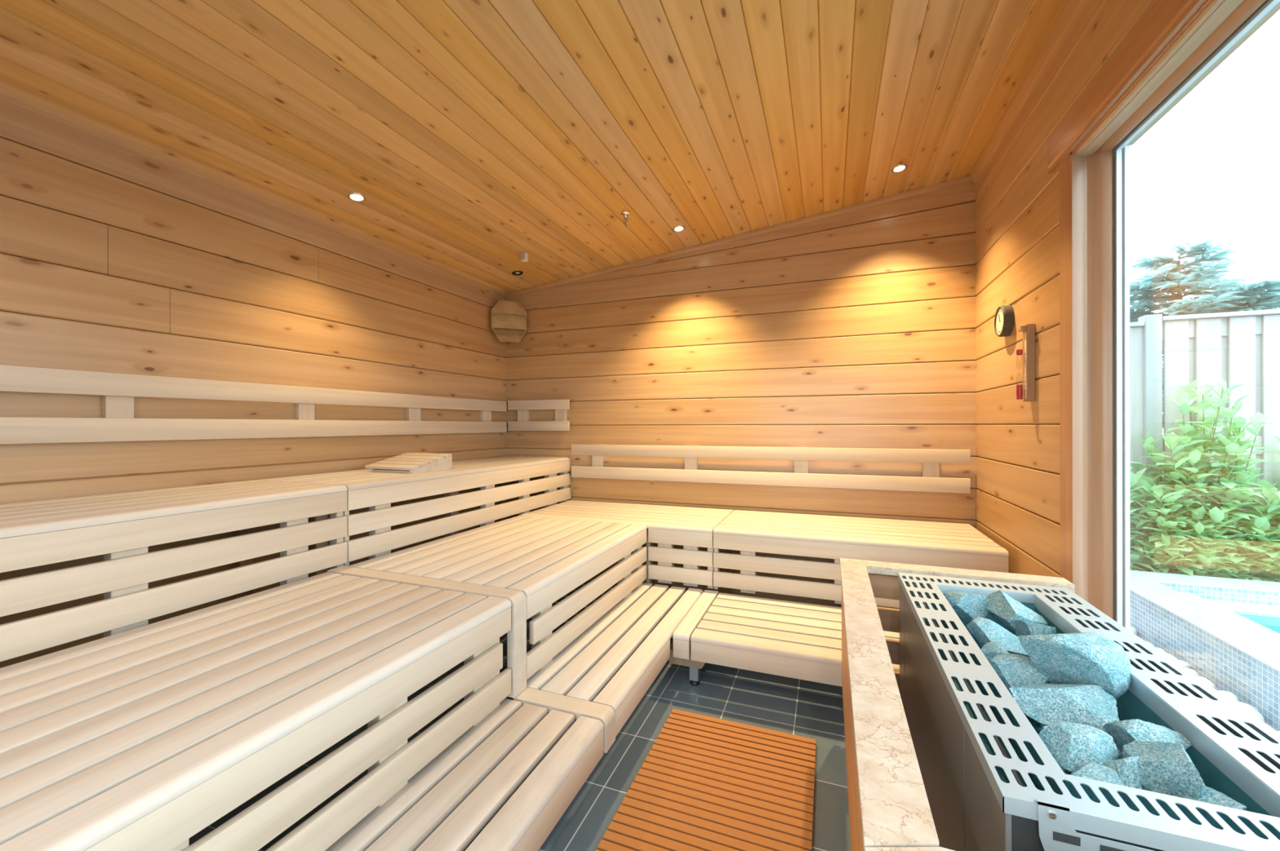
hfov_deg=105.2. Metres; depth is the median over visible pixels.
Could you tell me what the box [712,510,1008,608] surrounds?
bench
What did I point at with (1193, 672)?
pebble
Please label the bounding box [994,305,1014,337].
hygrometer
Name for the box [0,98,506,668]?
wall
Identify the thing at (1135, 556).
shrub
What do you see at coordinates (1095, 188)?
window
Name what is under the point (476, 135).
ceiling
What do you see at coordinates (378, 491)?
bench
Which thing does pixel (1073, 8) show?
trim
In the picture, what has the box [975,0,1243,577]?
wall
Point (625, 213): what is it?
sprinkler head
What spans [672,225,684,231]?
recessed light
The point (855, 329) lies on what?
wall
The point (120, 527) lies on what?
bench
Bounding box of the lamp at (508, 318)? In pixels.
[490,300,526,342]
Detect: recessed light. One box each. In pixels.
[346,192,366,201]
[511,271,523,275]
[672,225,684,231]
[891,164,907,173]
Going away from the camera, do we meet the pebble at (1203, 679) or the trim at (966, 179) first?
the pebble at (1203, 679)
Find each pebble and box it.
[1129,626,1137,635]
[1162,653,1177,659]
[1171,659,1191,668]
[1183,667,1198,675]
[1195,675,1214,688]
[1217,690,1239,702]
[1233,701,1258,711]
[1240,706,1264,723]
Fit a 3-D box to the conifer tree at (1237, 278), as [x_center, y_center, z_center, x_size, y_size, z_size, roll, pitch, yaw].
[10.438,-0.682,8.705,3.711,3.849,3.438,0,0,13]
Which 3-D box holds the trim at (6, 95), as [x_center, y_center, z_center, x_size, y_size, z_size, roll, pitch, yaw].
[-1.963,-1.140,2.271,0.020,0.026,4.330,0,0,21]
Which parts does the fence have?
cap rail, post, rail, rail, cap rail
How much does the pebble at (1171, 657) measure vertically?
0.055 m
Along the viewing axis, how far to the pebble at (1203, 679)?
2.15 m
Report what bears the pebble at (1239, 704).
on the gravel bed
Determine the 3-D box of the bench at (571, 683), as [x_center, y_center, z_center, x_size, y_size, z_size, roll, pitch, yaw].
[-0.056,1.112,2.338,0.410,0.273,1.372,0,0,21]
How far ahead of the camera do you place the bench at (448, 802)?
1.33 m
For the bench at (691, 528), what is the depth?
3.04 m
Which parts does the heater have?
heater stone, heater stone, heater stone, heater stone, heater stone, heater stone, heater stone, heater stone, heater stone, heater stone, heater stone, panel, heater stone, heater stone, heater stone, heater stone, heater stone, heater stone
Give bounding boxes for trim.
[0,88,506,297]
[504,175,971,298]
[969,0,1087,183]
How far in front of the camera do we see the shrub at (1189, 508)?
3.07 m
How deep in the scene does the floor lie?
1.99 m
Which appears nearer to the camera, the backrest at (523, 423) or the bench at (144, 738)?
the bench at (144, 738)
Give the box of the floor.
[189,577,850,850]
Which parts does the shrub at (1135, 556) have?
stem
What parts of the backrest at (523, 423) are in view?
rail, rail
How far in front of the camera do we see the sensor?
3.46 m
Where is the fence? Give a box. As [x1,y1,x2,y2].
[1129,309,1279,577]
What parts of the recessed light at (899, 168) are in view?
bulb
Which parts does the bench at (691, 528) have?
post, post, post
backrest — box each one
[0,364,506,444]
[507,399,569,431]
[571,444,970,493]
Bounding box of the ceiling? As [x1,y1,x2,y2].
[0,0,1068,293]
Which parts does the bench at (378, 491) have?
post, post, post, post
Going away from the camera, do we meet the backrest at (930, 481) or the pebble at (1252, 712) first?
the pebble at (1252, 712)
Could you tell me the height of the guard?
0.700 m
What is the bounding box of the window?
[1047,0,1279,631]
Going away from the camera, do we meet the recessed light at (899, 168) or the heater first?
the heater
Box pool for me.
[1129,570,1279,731]
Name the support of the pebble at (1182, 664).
on the gravel bed
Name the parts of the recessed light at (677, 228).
bulb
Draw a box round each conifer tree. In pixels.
[1129,239,1279,428]
[1153,277,1279,421]
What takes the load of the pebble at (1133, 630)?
on the gravel bed
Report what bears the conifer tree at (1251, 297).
on the ground
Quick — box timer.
[1016,324,1035,402]
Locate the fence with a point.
(1242, 347)
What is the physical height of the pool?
0.332 m
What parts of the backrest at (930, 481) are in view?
rail, rail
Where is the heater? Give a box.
[897,572,1279,850]
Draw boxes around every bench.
[0,480,347,662]
[0,572,511,850]
[257,455,571,566]
[324,698,604,850]
[327,515,646,698]
[513,582,703,753]
[520,500,733,594]
[668,590,899,687]
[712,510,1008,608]
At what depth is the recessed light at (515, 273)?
3.83 m
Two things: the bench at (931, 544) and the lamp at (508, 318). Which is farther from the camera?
the lamp at (508, 318)
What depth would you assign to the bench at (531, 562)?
2.22 m
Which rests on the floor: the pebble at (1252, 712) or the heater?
the heater
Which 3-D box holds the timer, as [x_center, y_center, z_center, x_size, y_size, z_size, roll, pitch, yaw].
[1.736,-0.280,2.207,0.058,0.345,0.057,0,0,21]
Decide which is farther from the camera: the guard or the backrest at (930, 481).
the backrest at (930, 481)
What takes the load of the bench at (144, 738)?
on the floor
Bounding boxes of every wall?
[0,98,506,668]
[505,181,977,608]
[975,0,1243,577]
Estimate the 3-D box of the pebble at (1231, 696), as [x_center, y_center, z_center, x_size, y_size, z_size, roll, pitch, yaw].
[2.439,1.144,2.037,0.100,0.060,0.072,0,0,-34]
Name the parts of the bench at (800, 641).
leg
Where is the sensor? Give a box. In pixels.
[520,252,528,262]
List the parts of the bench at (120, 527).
post, post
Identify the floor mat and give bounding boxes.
[595,709,816,850]
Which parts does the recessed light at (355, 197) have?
bulb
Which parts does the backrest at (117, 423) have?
rail, rail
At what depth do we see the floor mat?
1.64 m
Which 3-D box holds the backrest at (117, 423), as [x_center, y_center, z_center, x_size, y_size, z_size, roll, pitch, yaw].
[-1.891,-0.072,2.397,0.060,0.268,3.954,0,0,21]
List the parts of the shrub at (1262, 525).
stem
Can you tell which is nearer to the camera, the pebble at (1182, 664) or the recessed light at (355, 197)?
the pebble at (1182, 664)
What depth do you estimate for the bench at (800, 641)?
2.28 m
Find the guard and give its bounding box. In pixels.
[840,558,1075,850]
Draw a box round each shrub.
[1129,376,1279,581]
[1129,462,1192,573]
[1234,435,1279,582]
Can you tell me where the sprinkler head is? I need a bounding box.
[621,210,630,226]
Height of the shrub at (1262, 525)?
1.219 m

